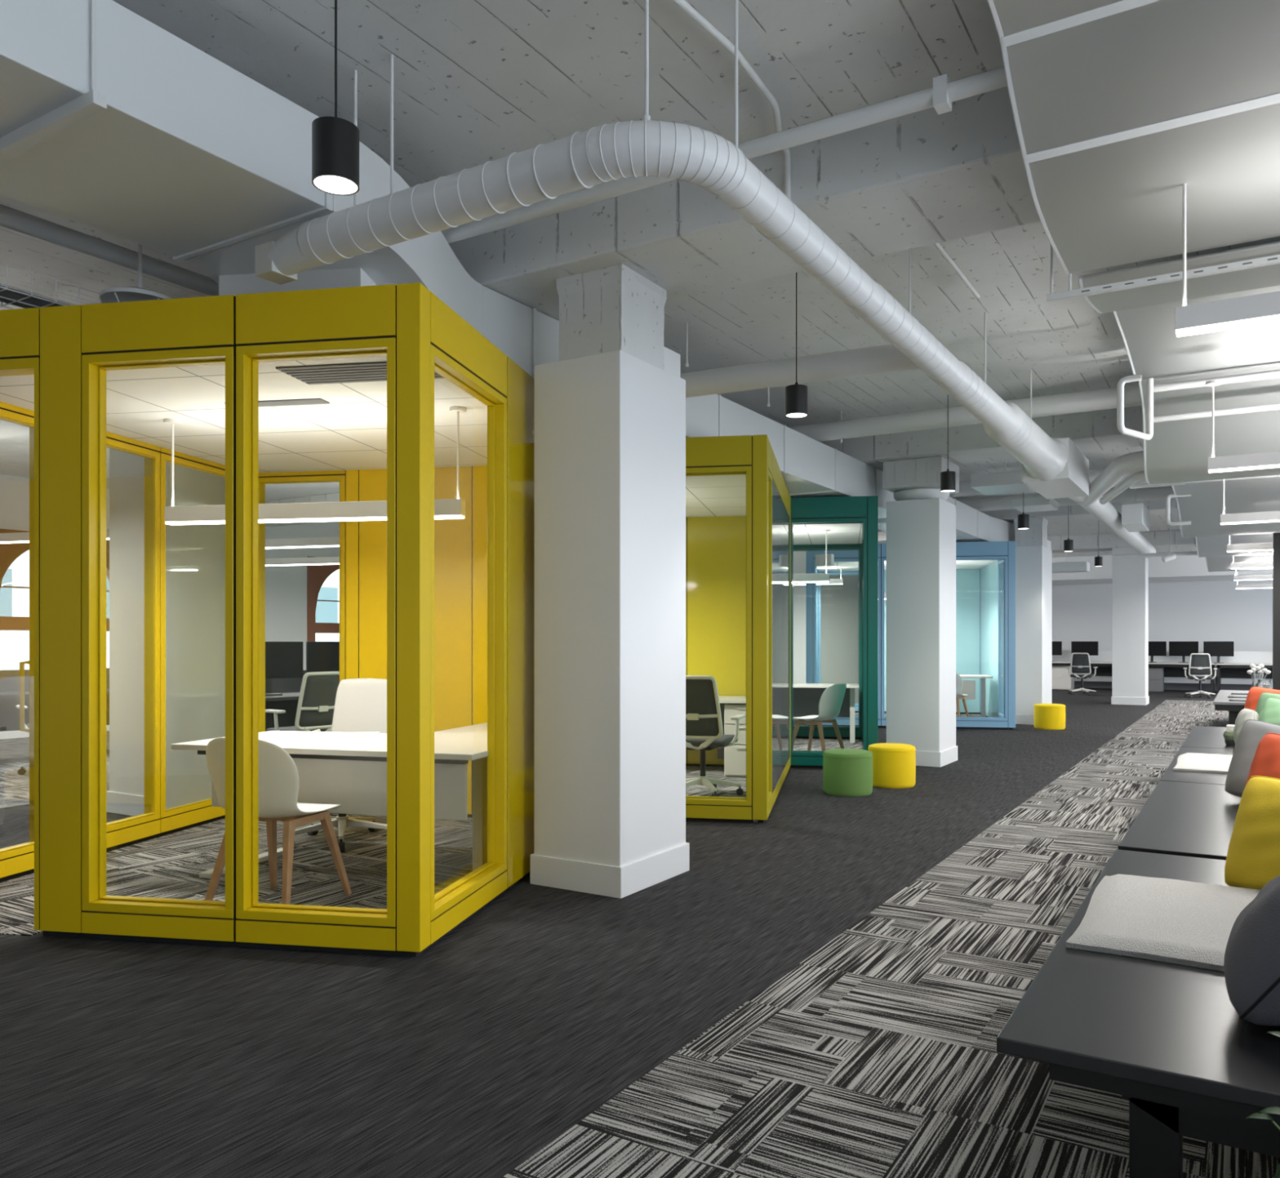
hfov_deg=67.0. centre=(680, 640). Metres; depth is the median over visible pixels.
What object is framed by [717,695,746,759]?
desk
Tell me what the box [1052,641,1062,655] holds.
computer monitor
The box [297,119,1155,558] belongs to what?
spiral duct
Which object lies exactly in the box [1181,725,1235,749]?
bench
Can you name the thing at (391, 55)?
rod
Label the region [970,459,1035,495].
ceiling box
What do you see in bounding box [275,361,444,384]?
grille
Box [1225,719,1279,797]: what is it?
cushion
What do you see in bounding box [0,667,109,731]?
office desk
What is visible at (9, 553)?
window
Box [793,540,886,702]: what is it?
wall
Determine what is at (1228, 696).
tablet
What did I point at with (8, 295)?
cable tray
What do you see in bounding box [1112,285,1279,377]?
ceiling panel
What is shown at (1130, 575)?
column
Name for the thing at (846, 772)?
pouf
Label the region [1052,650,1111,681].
computer desk
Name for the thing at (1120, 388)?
loop
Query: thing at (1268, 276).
ceiling panel
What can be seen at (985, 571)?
booth
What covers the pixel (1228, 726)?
box
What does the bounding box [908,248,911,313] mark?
rod
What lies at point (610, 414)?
column
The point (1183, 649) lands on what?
computer monitor
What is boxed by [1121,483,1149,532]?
ceiling box
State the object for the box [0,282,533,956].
booth
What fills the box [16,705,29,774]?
office chair
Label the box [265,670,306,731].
office desk
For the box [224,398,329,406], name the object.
diffuser
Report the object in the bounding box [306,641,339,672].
computer monitor
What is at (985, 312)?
rod
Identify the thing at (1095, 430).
ceiling beam
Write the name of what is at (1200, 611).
wall
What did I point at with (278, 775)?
shell chair
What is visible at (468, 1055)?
floor
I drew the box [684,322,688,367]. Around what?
rod
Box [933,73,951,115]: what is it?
clamp
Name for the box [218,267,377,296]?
box
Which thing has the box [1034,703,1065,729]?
pouf
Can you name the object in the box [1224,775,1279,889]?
cushion
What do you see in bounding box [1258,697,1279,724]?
cushion
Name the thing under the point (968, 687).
desk
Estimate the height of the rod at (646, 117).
0.542 m
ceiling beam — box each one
[0,0,896,518]
[0,86,1039,439]
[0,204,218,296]
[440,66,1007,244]
[680,344,920,397]
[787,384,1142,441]
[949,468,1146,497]
[956,485,1175,511]
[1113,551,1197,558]
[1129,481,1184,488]
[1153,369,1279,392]
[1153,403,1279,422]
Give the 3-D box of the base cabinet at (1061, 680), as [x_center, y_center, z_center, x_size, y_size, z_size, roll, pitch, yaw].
[10.159,0.970,25.686,0.500,0.620,0.515,0,0,30]
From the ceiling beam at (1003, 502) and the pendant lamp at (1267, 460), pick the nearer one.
the pendant lamp at (1267, 460)
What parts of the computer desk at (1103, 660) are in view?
under frame, modesty panel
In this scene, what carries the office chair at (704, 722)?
on the floor
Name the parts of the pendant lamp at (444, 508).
suspension rod, suspension rod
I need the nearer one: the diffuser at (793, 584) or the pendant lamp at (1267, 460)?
the pendant lamp at (1267, 460)
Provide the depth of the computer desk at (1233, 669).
23.99 m
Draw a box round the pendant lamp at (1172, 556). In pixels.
[1161,514,1176,562]
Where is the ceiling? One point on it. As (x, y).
(476, 82)
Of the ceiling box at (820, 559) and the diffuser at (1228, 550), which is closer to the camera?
the diffuser at (1228, 550)
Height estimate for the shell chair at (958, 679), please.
0.835 m
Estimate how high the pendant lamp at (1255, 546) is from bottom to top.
0.600 m
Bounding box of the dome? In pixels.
[98,244,171,303]
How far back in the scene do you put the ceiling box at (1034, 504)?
11.64 m
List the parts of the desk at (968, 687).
modesty panel, leg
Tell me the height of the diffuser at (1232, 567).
0.012 m
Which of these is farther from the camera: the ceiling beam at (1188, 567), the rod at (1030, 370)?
the ceiling beam at (1188, 567)
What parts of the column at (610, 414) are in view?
baseboard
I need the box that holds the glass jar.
[1255,679,1272,688]
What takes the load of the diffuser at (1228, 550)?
attached to the pendant lamp at (1255, 546)
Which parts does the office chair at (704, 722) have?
backrest, backrest frame, seat, arm post, armrest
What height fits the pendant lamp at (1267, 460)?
0.600 m
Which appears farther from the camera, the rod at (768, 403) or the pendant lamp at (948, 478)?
the pendant lamp at (948, 478)
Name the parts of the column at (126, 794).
baseboard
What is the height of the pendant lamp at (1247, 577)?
0.600 m
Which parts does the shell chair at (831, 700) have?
leg, seat rail, leg, leg, seat rail, leg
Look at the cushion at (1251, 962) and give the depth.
2.05 m
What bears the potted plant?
on the floor
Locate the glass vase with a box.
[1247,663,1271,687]
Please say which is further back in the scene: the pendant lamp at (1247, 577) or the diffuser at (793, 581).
the pendant lamp at (1247, 577)
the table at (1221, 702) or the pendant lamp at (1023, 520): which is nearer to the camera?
the pendant lamp at (1023, 520)
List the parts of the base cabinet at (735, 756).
drawer, drawer, drawer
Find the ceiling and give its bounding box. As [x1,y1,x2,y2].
[0,0,1279,557]
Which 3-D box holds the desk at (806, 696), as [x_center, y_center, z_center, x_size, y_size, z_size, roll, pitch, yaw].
[1.401,0.912,12.285,1.700,0.724,0.550,0,0,10]
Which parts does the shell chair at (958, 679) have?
leg, leg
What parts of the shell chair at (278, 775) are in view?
leg, leg, leg, seat rail, leg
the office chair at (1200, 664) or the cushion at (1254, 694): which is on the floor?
the office chair at (1200, 664)
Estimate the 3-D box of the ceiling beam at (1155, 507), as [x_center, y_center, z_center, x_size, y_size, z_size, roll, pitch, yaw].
[4.313,-2.025,15.733,19.300,0.290,0.700,0,0,30]
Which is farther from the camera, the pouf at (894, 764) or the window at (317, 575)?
the window at (317, 575)
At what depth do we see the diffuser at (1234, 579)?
17.78 m
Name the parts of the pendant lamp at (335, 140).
lamp shade, cord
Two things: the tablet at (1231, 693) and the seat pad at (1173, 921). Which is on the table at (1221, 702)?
the tablet at (1231, 693)
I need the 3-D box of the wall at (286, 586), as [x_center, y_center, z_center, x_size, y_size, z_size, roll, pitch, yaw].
[-5.595,-0.445,18.363,0.250,3.450,32.000,0,0,30]
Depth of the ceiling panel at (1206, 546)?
14.36 m
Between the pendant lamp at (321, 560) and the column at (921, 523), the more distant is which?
the pendant lamp at (321, 560)
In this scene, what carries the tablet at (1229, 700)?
on the table at (1221, 702)
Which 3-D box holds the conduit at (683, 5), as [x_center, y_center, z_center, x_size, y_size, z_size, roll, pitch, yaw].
[-0.234,-2.022,2.837,0.133,0.244,3.055,0,0,29]
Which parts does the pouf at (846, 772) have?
seat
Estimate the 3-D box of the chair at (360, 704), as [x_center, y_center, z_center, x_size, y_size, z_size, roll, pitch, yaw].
[-2.146,0.761,6.172,0.689,1.026,0.655,0,0,18]
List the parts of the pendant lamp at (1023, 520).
lamp shade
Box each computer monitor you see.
[265,641,302,696]
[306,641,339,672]
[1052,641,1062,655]
[1071,641,1097,655]
[1148,641,1166,662]
[1168,641,1198,662]
[1203,641,1233,662]
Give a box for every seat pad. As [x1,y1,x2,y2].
[1066,874,1260,971]
[1173,752,1232,773]
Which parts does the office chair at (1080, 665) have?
backrest, backrest frame, seat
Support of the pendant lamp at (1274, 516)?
hanging from the ceiling panel at (1177, 451)
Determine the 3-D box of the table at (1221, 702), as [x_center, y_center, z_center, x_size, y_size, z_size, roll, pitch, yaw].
[8.802,1.042,13.850,1.950,0.475,3.600,0,0,30]
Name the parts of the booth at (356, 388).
header panel, rail, header panel, door frame, handle, post, header panel, rail, rail, header panel, header panel, rail, glass pane, ceiling panel, header panel, header panel, rail, wall panel, corner post, wall panel, header panel, rail, wall panel, wall panel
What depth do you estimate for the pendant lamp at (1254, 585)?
20.61 m
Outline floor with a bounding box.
[0,687,1279,1177]
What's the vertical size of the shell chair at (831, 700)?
0.835 m
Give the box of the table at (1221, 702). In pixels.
[1213,689,1248,724]
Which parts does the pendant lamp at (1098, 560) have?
lamp shade, cord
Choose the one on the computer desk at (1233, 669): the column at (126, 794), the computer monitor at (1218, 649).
the computer monitor at (1218, 649)
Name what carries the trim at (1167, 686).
on the floor
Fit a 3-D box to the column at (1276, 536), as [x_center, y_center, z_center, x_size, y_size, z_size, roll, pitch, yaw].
[7.490,-0.035,11.605,0.638,2.630,0.400,0,0,30]
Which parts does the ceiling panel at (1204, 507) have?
edge trim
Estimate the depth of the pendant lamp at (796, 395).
5.61 m
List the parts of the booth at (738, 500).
wall panel, ceiling panel, wall panel, header panel, rail, corner post, header panel, rail, header panel, glass pane, rail, header panel, glass pane, rail, corner post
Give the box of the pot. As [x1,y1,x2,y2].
[1224,739,1235,745]
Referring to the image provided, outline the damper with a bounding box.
[254,224,319,284]
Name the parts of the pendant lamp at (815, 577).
suspension rod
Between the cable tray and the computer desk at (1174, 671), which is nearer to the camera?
the cable tray
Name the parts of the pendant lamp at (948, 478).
lamp shade, cord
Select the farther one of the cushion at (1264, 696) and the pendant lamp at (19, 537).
the pendant lamp at (19, 537)
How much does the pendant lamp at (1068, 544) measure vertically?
0.850 m
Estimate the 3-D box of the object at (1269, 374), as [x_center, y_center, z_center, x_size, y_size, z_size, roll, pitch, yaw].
[5.590,-1.840,5.785,5.020,0.056,0.056,0,0,30]
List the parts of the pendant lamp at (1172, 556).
stem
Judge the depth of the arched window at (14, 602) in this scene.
21.95 m
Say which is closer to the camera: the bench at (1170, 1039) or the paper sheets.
the bench at (1170, 1039)
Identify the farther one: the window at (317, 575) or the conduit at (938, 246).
the window at (317, 575)
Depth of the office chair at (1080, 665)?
22.88 m
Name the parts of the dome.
stem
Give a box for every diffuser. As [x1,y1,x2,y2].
[0,537,109,543]
[165,515,464,524]
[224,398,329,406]
[265,545,339,549]
[265,563,339,566]
[793,581,828,582]
[793,583,842,585]
[1176,315,1279,337]
[1208,464,1279,472]
[1220,520,1279,524]
[1226,549,1272,552]
[1231,566,1272,568]
[1234,578,1272,580]
[1235,587,1272,589]
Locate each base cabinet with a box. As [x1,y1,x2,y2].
[724,702,746,777]
[1052,665,1074,689]
[1148,667,1164,692]
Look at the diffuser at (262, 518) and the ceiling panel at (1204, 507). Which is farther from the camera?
the ceiling panel at (1204, 507)
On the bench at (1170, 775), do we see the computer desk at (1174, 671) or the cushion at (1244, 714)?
the cushion at (1244, 714)
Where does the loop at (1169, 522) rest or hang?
attached to the ceiling panel at (1204, 507)
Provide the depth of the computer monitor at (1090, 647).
25.49 m
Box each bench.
[996,848,1279,1177]
[1118,780,1240,860]
[1160,746,1234,784]
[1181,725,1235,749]
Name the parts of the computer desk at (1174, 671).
modesty panel, under frame, leg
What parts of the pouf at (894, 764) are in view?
seat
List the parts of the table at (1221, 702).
under frame, leg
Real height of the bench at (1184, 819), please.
0.450 m
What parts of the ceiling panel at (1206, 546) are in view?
edge trim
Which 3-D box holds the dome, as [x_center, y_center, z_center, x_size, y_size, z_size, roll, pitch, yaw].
[-2.536,-1.833,4.528,0.330,0.674,0.330,0,0,30]
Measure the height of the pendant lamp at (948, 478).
0.850 m
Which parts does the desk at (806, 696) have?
modesty panel, leg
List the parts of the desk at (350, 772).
under frame, modesty panel, leg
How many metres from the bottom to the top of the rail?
0.594 m
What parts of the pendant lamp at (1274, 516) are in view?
suspension rod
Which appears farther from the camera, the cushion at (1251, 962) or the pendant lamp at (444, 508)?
the pendant lamp at (444, 508)
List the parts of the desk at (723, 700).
panel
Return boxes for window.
[0,528,109,631]
[0,550,339,670]
[306,555,339,641]
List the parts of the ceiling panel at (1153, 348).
edge trim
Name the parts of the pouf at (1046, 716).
seat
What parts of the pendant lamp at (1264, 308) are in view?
suspension rod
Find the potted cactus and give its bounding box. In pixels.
[1222,729,1235,745]
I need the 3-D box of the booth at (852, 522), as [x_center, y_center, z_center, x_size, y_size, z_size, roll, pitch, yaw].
[0.733,-0.080,11.338,3.000,2.720,3.060,0,0,10]
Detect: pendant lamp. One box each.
[0,528,109,543]
[164,405,466,524]
[265,537,339,549]
[265,556,339,566]
[311,0,359,195]
[785,272,807,417]
[793,528,830,582]
[793,567,843,585]
[940,394,955,492]
[1017,493,1029,529]
[1063,537,1073,551]
[1094,520,1102,566]
[1161,514,1176,562]
[1174,183,1279,337]
[1205,379,1279,472]
[1220,479,1279,524]
[1226,535,1272,552]
[1231,555,1272,568]
[1233,568,1272,580]
[1235,570,1272,589]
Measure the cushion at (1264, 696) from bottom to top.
0.420 m
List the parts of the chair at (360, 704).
backrest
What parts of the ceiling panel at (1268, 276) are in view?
edge trim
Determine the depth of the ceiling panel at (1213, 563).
17.60 m
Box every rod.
[354,70,357,204]
[388,54,393,195]
[643,0,650,120]
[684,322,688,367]
[734,0,737,146]
[767,387,769,407]
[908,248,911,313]
[984,311,986,382]
[1030,369,1031,419]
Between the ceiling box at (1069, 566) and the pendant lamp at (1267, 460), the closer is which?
the pendant lamp at (1267, 460)
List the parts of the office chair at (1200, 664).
seat, backrest, backrest frame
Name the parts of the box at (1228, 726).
lid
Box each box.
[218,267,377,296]
[815,551,834,566]
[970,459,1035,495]
[1011,491,1057,512]
[1052,529,1089,573]
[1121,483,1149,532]
[1226,724,1235,730]
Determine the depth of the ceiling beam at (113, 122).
3.51 m
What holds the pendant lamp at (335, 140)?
hanging from the ceiling
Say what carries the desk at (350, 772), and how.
on the floor
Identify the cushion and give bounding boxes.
[1223,875,1279,1026]
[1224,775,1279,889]
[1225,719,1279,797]
[1233,707,1258,743]
[1244,686,1279,711]
[1244,733,1279,786]
[1255,692,1279,716]
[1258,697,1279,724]
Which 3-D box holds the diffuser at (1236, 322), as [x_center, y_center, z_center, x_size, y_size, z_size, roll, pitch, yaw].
[2.847,-1.126,2.932,2.392,0.012,0.054,0,0,30]
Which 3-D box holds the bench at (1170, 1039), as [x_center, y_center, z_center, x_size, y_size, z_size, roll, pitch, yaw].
[1.584,1.055,2.711,0.895,0.450,2.120,0,0,30]
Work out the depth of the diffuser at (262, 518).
5.36 m
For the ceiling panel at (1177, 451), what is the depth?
7.33 m
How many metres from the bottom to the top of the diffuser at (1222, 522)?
0.012 m
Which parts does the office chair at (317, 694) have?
armrest, arm post, seat, backrest frame, backrest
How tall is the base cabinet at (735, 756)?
0.680 m
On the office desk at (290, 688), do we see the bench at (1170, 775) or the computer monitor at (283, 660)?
the computer monitor at (283, 660)
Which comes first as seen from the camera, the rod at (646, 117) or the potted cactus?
the rod at (646, 117)
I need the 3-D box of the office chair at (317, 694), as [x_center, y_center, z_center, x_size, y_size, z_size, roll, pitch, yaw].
[-3.440,0.775,8.819,0.644,1.001,0.670,0,0,36]
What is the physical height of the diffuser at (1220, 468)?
0.012 m
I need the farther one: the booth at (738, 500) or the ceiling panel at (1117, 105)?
the booth at (738, 500)
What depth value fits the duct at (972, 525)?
13.75 m
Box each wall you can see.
[0,474,339,739]
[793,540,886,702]
[1052,579,1272,666]
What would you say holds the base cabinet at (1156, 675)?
on the floor
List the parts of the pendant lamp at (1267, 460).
suspension rod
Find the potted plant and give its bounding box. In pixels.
[1245,1031,1279,1177]
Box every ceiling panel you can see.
[986,0,1279,274]
[1077,240,1279,313]
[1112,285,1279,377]
[1138,361,1279,484]
[1171,475,1279,537]
[1195,533,1272,557]
[1204,554,1272,572]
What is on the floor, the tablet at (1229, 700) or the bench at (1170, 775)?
the bench at (1170, 775)
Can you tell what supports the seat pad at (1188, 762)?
on the bench at (1170, 775)
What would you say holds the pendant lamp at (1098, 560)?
hanging from the ceiling
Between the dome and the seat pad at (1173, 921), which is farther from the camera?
the dome
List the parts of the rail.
hanger rod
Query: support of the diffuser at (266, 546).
attached to the pendant lamp at (321, 542)
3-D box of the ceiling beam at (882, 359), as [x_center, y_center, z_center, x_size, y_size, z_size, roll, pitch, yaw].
[0.571,-1.640,5.927,1.903,0.196,0.156,0,0,30]
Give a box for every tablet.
[1227,695,1247,697]
[1229,699,1245,701]
[1231,693,1248,694]
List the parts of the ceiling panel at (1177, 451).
edge trim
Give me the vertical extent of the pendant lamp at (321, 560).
1.200 m
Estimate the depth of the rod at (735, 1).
3.27 m
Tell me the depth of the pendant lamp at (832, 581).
16.57 m
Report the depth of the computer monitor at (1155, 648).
24.63 m
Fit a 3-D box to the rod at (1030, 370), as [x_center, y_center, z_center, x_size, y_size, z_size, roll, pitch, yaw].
[2.802,-1.919,7.725,0.022,0.502,0.022,0,0,-37]
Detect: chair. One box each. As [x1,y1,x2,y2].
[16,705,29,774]
[204,737,351,904]
[265,671,339,731]
[293,678,386,852]
[685,675,745,796]
[793,683,846,751]
[955,672,968,716]
[1066,653,1097,695]
[1183,653,1217,697]
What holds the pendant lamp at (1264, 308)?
hanging from the ceiling panel at (1117, 105)
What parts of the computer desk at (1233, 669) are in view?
leg, under frame, modesty panel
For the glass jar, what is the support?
on the table at (1221, 702)
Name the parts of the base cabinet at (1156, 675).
drawer, drawer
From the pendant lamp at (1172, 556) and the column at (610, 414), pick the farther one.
the pendant lamp at (1172, 556)
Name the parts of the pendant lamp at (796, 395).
lamp shade, cord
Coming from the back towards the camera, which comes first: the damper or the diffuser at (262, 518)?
the diffuser at (262, 518)
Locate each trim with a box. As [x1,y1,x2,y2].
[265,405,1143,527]
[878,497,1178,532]
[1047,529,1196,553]
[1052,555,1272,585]
[1074,666,1271,690]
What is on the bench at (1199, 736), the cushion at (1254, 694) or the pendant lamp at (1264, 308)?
the cushion at (1254, 694)
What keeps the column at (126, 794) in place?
on the floor
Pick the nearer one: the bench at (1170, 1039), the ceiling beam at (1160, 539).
the bench at (1170, 1039)
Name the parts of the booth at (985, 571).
corner post, corner post, header panel, header panel, rail, rail, header panel, rail, wall panel, ceiling panel, wall panel, corner post, header panel, rail, wall panel, wall panel, corner post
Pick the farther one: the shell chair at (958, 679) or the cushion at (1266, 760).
the shell chair at (958, 679)
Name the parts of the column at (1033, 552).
baseboard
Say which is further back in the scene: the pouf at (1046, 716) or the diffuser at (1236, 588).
the diffuser at (1236, 588)
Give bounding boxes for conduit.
[671,0,791,199]
[933,243,980,298]
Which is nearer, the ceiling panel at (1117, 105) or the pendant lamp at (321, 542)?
the ceiling panel at (1117, 105)
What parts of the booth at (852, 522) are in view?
rail, header panel, ceiling panel, header panel, rail, corner post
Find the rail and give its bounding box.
[1046,244,1279,302]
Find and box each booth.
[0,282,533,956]
[685,434,791,822]
[790,495,878,768]
[805,541,1015,729]
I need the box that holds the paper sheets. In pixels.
[320,731,380,736]
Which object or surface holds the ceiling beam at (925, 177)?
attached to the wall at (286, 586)
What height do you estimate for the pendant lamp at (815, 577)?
0.595 m
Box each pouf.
[822,748,872,796]
[867,742,915,788]
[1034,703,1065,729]
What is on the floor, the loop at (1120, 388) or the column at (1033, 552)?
the column at (1033, 552)
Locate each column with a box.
[106,448,144,816]
[529,263,688,897]
[883,455,959,767]
[1013,517,1052,724]
[1111,546,1149,705]
[1272,533,1279,689]
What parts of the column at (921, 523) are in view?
baseboard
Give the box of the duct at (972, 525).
[878,497,1015,542]
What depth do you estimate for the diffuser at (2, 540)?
9.51 m
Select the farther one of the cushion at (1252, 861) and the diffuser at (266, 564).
the diffuser at (266, 564)
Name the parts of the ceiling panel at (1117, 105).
edge trim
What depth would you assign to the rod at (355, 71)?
3.67 m
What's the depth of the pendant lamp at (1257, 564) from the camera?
14.90 m
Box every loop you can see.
[1116,373,1153,439]
[1165,493,1191,525]
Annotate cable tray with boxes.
[0,262,102,309]
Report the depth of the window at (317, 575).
16.79 m
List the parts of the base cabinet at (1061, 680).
drawer, drawer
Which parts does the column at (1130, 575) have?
baseboard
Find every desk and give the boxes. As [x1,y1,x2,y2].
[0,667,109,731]
[171,722,488,878]
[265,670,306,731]
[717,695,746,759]
[793,683,859,742]
[958,674,992,716]
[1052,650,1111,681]
[1148,650,1215,693]
[1215,651,1272,693]
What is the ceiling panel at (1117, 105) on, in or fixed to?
hanging from the ceiling
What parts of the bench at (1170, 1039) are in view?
leg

